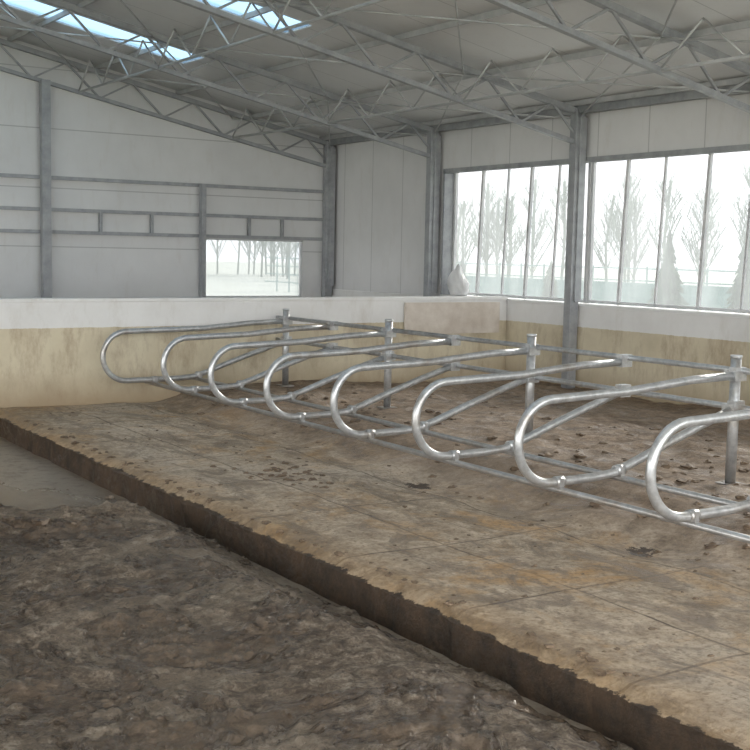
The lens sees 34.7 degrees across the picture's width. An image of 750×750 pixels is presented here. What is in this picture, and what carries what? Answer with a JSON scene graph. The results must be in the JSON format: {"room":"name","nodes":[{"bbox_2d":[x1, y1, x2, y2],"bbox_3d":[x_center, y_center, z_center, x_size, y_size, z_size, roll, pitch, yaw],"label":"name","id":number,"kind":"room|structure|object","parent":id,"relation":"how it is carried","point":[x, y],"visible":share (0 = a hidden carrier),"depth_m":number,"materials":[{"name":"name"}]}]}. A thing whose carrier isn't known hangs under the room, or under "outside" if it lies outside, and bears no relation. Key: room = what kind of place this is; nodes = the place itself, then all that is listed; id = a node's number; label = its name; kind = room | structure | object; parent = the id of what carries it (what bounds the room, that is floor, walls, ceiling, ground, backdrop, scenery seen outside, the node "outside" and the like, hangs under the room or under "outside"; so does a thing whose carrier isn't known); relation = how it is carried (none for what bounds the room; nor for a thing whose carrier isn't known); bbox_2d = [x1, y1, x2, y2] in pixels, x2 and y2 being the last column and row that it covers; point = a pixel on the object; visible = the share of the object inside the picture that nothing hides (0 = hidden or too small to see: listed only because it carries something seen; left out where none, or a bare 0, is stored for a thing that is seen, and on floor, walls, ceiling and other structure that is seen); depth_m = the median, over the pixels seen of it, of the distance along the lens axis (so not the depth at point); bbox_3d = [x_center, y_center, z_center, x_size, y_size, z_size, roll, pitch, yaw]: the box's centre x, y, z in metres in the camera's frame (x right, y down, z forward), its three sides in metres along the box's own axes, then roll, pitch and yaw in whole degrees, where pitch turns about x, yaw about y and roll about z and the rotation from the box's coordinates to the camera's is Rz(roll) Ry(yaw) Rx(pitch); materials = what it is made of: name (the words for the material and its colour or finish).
{"room":"farm building","nodes":[
{"label":"farm building","id":0,"kind":"room"},
{"bbox_2d":[0,35,323,297],"bbox_3d":[-9.753,-3.669,17.847,21.340,5.320,0.120,-3,7,-33],"label":"wall","id":1,"kind":"structure","parent":0,"point":[91,138],"depth_m":21.30,"materials":[{"name":"white metal"}]},
{"bbox_2d":[199,184,206,296],"bbox_3d":[-3.158,-2.438,21.979,0.080,2.100,0.140,-3,7,-33],"label":"steel post","id":2,"kind":"object","parent":1,"relation":"attached to","point":[202,187],"visible":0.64,"depth_m":21.93,"materials":[{"name":"grey metal"}]},
{"bbox_2d":[206,240,298,295],"bbox_3d":[-2.336,-2.037,22.856,2.100,1.120,0.001,-3,7,-33],"label":"window pane","id":3,"kind":"object","parent":1,"relation":"attached to","point":[233,267],"visible":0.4,"depth_m":22.85,"materials":[{"name":"clear glass"}]},
{"bbox_2d":[206,238,302,296],"bbox_3d":[-2.314,-2.028,22.823,2.110,1.140,0.050,-3,7,-33],"label":"frame","id":4,"kind":"object","parent":1,"relation":"attached to","point":[299,241],"visible":0.41,"depth_m":23.12,"materials":[{"name":"grey metal"}]},
{"bbox_2d":[0,173,323,240],"bbox_3d":[-9.807,-2.718,17.775,21.100,0.980,0.075,-3,7,-33],"label":"steel rail","id":5,"kind":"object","parent":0,"point":[249,217],"depth_m":21.52,"materials":[{"name":"grey metal"}]},
{"bbox_2d":[0,0,439,157],"bbox_3d":[-7.816,-4.566,14.619,21.200,2.629,0.090,-3,7,-33],"label":"roof truss","id":6,"kind":"object","parent":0,"point":[71,8],"depth_m":18.11,"materials":[{"name":"grey metal"}]},
{"bbox_2d":[0,296,507,407],"bbox_3d":[-6.884,0.050,13.499,21.190,1.810,0.230,-3,7,-33],"label":"wall","id":7,"kind":"structure","parent":0,"point":[50,348],"depth_m":15.95,"materials":[{"name":"beige concrete"}]},
{"bbox_2d":[404,302,499,334],"bbox_3d":[1.199,-0.877,18.450,1.800,0.480,0.030,-3,7,-33],"label":"board","id":8,"kind":"object","parent":7,"relation":"attached to","point":[433,317],"visible":1,"depth_m":18.43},
{"bbox_2d":[207,327,393,405],"bbox_3d":[-0.813,-0.092,13.821,2.430,0.870,0.090,-3,7,-33],"label":"divider","id":9,"kind":"object","parent":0,"point":[290,395],"depth_m":13.65,"materials":[{"name":"silver metal"}]},
{"bbox_2d":[0,437,613,740],"bbox_3d":[-3.780,1.300,8.759,21.200,0.400,22.480,-3,7,-33],"label":"floor","id":10,"kind":"structure","parent":0,"point":[29,481],"depth_m":11.22,"materials":[{"name":"concrete"}]},
{"bbox_2d":[39,79,51,297],"bbox_3d":[-5.587,-2.546,20.384,0.280,4.840,0.240,-3,7,-33],"label":"steel post","id":11,"kind":"object","parent":10,"relation":"on","point":[44,85],"visible":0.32,"depth_m":20.27,"materials":[{"name":"grey metal"}]},
{"bbox_2d":[0,500,633,749],"bbox_3d":[-2.135,1.629,4.700,6.361,0.328,8.854,-3,7,-33],"label":"manure layer","id":12,"kind":"object","parent":10,"relation":"on","point":[107,656],"visible":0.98,"depth_m":6.19,"materials":[{"name":"brown soil"}]},
{"bbox_2d":[0,495,528,749],"bbox_3d":[-1.876,1.355,6.915,3.289,0.204,5.374,-3,7,-33],"label":"clod","id":13,"kind":"object","parent":12,"relation":"on","point":[16,520],"visible":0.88,"depth_m":7.84,"materials":[{"name":"brown soil"}]},
{"bbox_2d":[321,142,335,296],"bbox_3d":[-0.925,-2.432,23.485,0.180,4.174,0.200,-3,7,-33],"label":"steel column","id":14,"kind":"structure","parent":10,"relation":"on","point":[328,224],"depth_m":23.36,"materials":[{"name":"grey metal"}]},
{"bbox_2d":[0,38,334,167],"bbox_3d":[-9.698,-4.897,17.527,21.200,2.629,0.090,-3,7,-33],"label":"roof truss","id":15,"kind":"object","parent":14,"relation":"attached to","point":[136,84],"depth_m":21.29,"materials":[{"name":"grey metal"}]},
{"bbox_2d":[0,379,749,749],"bbox_3d":[3.211,1.193,9.925,8.155,0.657,16.890,-3,7,-33],"label":"stall bed","id":16,"kind":"object","parent":10,"relation":"on","point":[683,697],"visible":0.78,"depth_m":8.85,"materials":[{"name":"brown concrete"}]},
{"bbox_2d":[276,309,293,386],"bbox_3d":[-1.233,-0.379,16.568,0.180,1.069,0.180,-3,7,-33],"label":"post","id":17,"kind":"object","parent":16,"relation":"on","point":[285,349],"depth_m":16.53,"materials":[{"name":"silver metal"}]},
{"bbox_2d":[100,316,291,382],"bbox_3d":[-2.318,-0.330,15.872,2.730,0.870,0.090,-3,7,-33],"label":"divider","id":18,"kind":"object","parent":17,"relation":"attached to","point":[198,374],"depth_m":15.72,"materials":[{"name":"silver metal"}]},
{"bbox_2d":[24,384,749,676],"bbox_3d":[1.321,0.814,11.354,6.433,0.267,11.462,-3,7,-33],"label":"clod","id":19,"kind":"object","parent":16,"relation":"on","point":[583,655],"visible":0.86,"depth_m":10.44,"materials":[{"name":"brown soil"}]},
{"bbox_2d":[377,319,396,408],"bbox_3d":[0.156,-0.132,14.420,0.180,1.074,0.180,-3,7,-33],"label":"post","id":20,"kind":"object","parent":16,"relation":"on","point":[388,334],"depth_m":14.37,"materials":[{"name":"silver metal"}]},
{"bbox_2d":[144,378,749,543],"bbox_3d":[1.520,0.810,9.379,0.670,0.086,15.880,-3,7,-33],"label":"pipes","id":21,"kind":"object","parent":16,"relation":"attached to","point":[718,531],"visible":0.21,"depth_m":9.82,"materials":[{"name":"silver metal"}]},
{"bbox_2d":[276,315,749,409],"bbox_3d":[2.920,0.097,10.204,0.052,0.360,15.880,-3,7,-33],"label":"rail","id":22,"kind":"object","parent":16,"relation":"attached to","point":[721,368],"visible":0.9,"depth_m":11.84,"materials":[{"name":"silver metal"}]},
{"bbox_2d":[160,321,337,392],"bbox_3d":[-1.527,-0.218,14.925,2.430,0.870,0.090,-3,7,-33],"label":"divider","id":23,"kind":"object","parent":22,"relation":"attached to","point":[330,325],"visible":0.95,"depth_m":14.79,"materials":[{"name":"silver metal"}]},
{"bbox_2d":[263,335,460,420],"bbox_3d":[-0.099,0.033,12.718,2.430,0.870,0.090,-3,7,-33],"label":"divider","id":24,"kind":"object","parent":22,"relation":"attached to","point":[452,340],"visible":0.98,"depth_m":12.62,"materials":[{"name":"silver metal"}]},
{"bbox_2d":[330,344,538,438],"bbox_3d":[0.614,0.159,11.615,2.430,0.870,0.090,-3,7,-33],"label":"divider","id":25,"kind":"object","parent":22,"relation":"attached to","point":[424,425],"depth_m":11.46,"materials":[{"name":"silver metal"}]},
{"bbox_2d":[411,354,632,460],"bbox_3d":[1.328,0.285,10.512,2.430,0.870,0.090,-3,7,-33],"label":"divider","id":26,"kind":"object","parent":22,"relation":"attached to","point":[621,360],"visible":0.96,"depth_m":10.37,"materials":[{"name":"silver metal"}]},
{"bbox_2d":[514,367,746,488],"bbox_3d":[2.042,0.411,9.408,2.430,0.870,0.090,-3,7,-33],"label":"divider","id":27,"kind":"object","parent":22,"relation":"attached to","point":[619,470],"depth_m":9.20,"materials":[{"name":"silver metal"}]},
{"bbox_2d":[645,409,749,523],"bbox_3d":[2.756,0.537,8.305,2.430,0.870,0.090,-3,7,-33],"label":"divider","id":28,"kind":"object","parent":22,"relation":"attached to","point":[693,516],"visible":1,"depth_m":7.80,"materials":[{"name":"silver metal"}]},
{"bbox_2d":[521,334,540,437],"bbox_3d":[1.579,0.109,12.221,0.180,1.054,0.180,-3,7,-33],"label":"post","id":29,"kind":"object","parent":16,"relation":"on","point":[532,351],"depth_m":12.17,"materials":[{"name":"silver metal"}]},
{"bbox_2d":[561,109,587,388],"bbox_3d":[2.904,-1.819,17.561,0.180,4.048,0.200,-3,7,-33],"label":"steel column","id":30,"kind":"structure","parent":16,"relation":"on","point":[577,151],"depth_m":17.48,"materials":[{"name":"grey metal"}]},
{"bbox_2d":[715,355,746,484],"bbox_3d":[2.995,0.380,10.033,0.180,1.097,0.180,-3,7,-33],"label":"post","id":31,"kind":"object","parent":16,"relation":"on","point":[736,360],"depth_m":10.00,"materials":[{"name":"silver metal"}]},
{"bbox_3d":[6.797,-1.127,11.544,0.180,4.059,0.200,-3,7,-33],"label":"steel column","id":32,"kind":"structure","parent":16,"relation":"on","visible":0},
{"bbox_2d":[326,83,749,144],"bbox_3d":[5.138,-3.463,13.985,0.120,0.140,22.480,-3,7,-33],"label":"beam","id":33,"kind":"structure","parent":32,"relation":"on","point":[693,94],"depth_m":17.23,"materials":[{"name":"metal"}]},
{"bbox_2d":[423,128,440,295],"bbox_3d":[0.956,-2.100,20.576,0.180,4.174,0.200,-3,7,-33],"label":"steel column","id":34,"kind":"structure","parent":10,"relation":"on","point":[432,202],"depth_m":20.44,"materials":[{"name":"grey metal"}]},
{"bbox_2d":[0,0,749,135],"bbox_3d":[-3.737,-4.177,8.401,22.300,2.310,22.880,-3,7,-33],"label":"ceiling","id":35,"kind":"structure","parent":0,"point":[505,45],"depth_m":16.49,"materials":[{"name":"grey metal"}]},
{"bbox_2d":[3,0,201,62],"bbox_3d":[-5.399,-5.515,17.474,6.000,1.200,0.800,-3,7,-33],"label":"skylight","id":36,"kind":"object","parent":35,"relation":"attached to","point":[32,6],"visible":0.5,"depth_m":18.26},
{"bbox_2d":[198,0,308,31],"bbox_3d":[-3.547,-5.188,14.612,6.000,1.200,0.750,-3,7,-33],"label":"skylight","id":37,"kind":"object","parent":35,"relation":"attached to","point":[238,8],"visible":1,"depth_m":15.97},
{"bbox_2d":[0,0,749,147],"bbox_3d":[1.897,-4.007,11.759,7.832,1.702,22.369,-3,7,-33],"label":"roof bracing","id":38,"kind":"structure","parent":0,"point":[211,50],"depth_m":15.86,"materials":[{"name":"grey metal"}]},
{"bbox_2d":[174,0,577,143],"bbox_3d":[-5.870,-4.222,11.610,21.200,2.629,0.090,-3,7,-33],"label":"roof truss","id":39,"kind":"object","parent":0,"point":[346,24],"depth_m":15.60,"materials":[{"name":"grey metal"}]},
{"bbox_2d":[7,0,749,139],"bbox_3d":[-3.230,-4.146,8.493,19.690,2.080,22.480,-3,7,-33],"label":"purlins","id":40,"kind":"structure","parent":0,"point":[534,3],"depth_m":16.52,"materials":[{"name":"grey metal"}]},
{"bbox_2d":[332,93,749,295],"bbox_3d":[5.321,-2.095,14.259,0.220,2.930,22.480,-3,7,-33],"label":"wall","id":41,"kind":"structure","parent":0,"point":[380,188],"depth_m":21.01,"materials":[{"name":"white metal"}]},
{"bbox_2d":[452,163,591,302],"bbox_3d":[2.259,-2.255,19.110,0.050,2.072,3.364,-3,7,-33],"label":"mullions","id":42,"kind":"object","parent":41,"relation":"attached to","point":[456,175],"visible":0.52,"depth_m":18.96,"materials":[{"name":"grey metal"}]},
{"bbox_2d":[456,163,588,302],"bbox_3d":[2.293,-2.266,19.130,0.040,2.090,3.364,-3,7,-33],"label":"window","id":43,"kind":"structure","parent":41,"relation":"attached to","point":[546,177],"depth_m":19.20,"materials":[{"name":"clear glass"}]},
{"bbox_2d":[440,295,749,317],"bbox_3d":[6.304,-0.474,12.813,0.330,0.035,18.690,-3,7,-33],"label":"sill","id":44,"kind":"structure","parent":41,"relation":"attached to","point":[741,315],"depth_m":16.71,"materials":[{"name":"white concrete"}]},
{"bbox_2d":[447,264,468,295],"bbox_3d":[1.393,-1.614,20.238,0.193,0.534,0.581,-3,7,-33],"label":"plastic sack","id":45,"kind":"object","parent":44,"relation":"on","point":[457,283],"visible":1,"depth_m":20.13,"materials":[{"name":"white plastic"}]},
{"bbox_2d":[441,144,749,293],"bbox_3d":[6.310,-1.551,12.700,0.280,2.120,18.700,-3,7,-33],"label":"trim","id":46,"kind":"structure","parent":41,"relation":"attached to","point":[448,177],"depth_m":19.19,"materials":[{"name":"grey metal"}]},
{"bbox_2d":[586,154,749,312],"bbox_3d":[4.144,-1.923,16.197,0.050,2.072,3.594,-3,7,-33],"label":"mullions","id":47,"kind":"object","parent":41,"relation":"attached to","point":[698,307],"visible":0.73,"depth_m":16.55,"materials":[{"name":"grey metal"}]},
{"bbox_2d":[591,151,749,313],"bbox_3d":[4.177,-1.934,16.218,0.040,2.090,3.594,-3,7,-33],"label":"window","id":48,"kind":"structure","parent":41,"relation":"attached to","point":[686,175],"depth_m":16.36,"materials":[{"name":"clear glass"}]},
{"bbox_2d":[332,289,749,405],"bbox_3d":[5.265,0.253,14.491,0.280,1.790,22.480,-3,7,-33],"label":"low concrete wall","id":49,"kind":"structure","parent":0,"point":[706,339],"depth_m":16.68,"materials":[{"name":"beige concrete"}]},
{"bbox_2d":[485,0,749,113],"bbox_3d":[-3.923,-3.879,8.601,21.200,2.629,0.090,-3,7,-33],"label":"roof truss","id":50,"kind":"object","parent":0,"point":[618,11],"depth_m":13.01,"materials":[{"name":"grey metal"}]}
]}

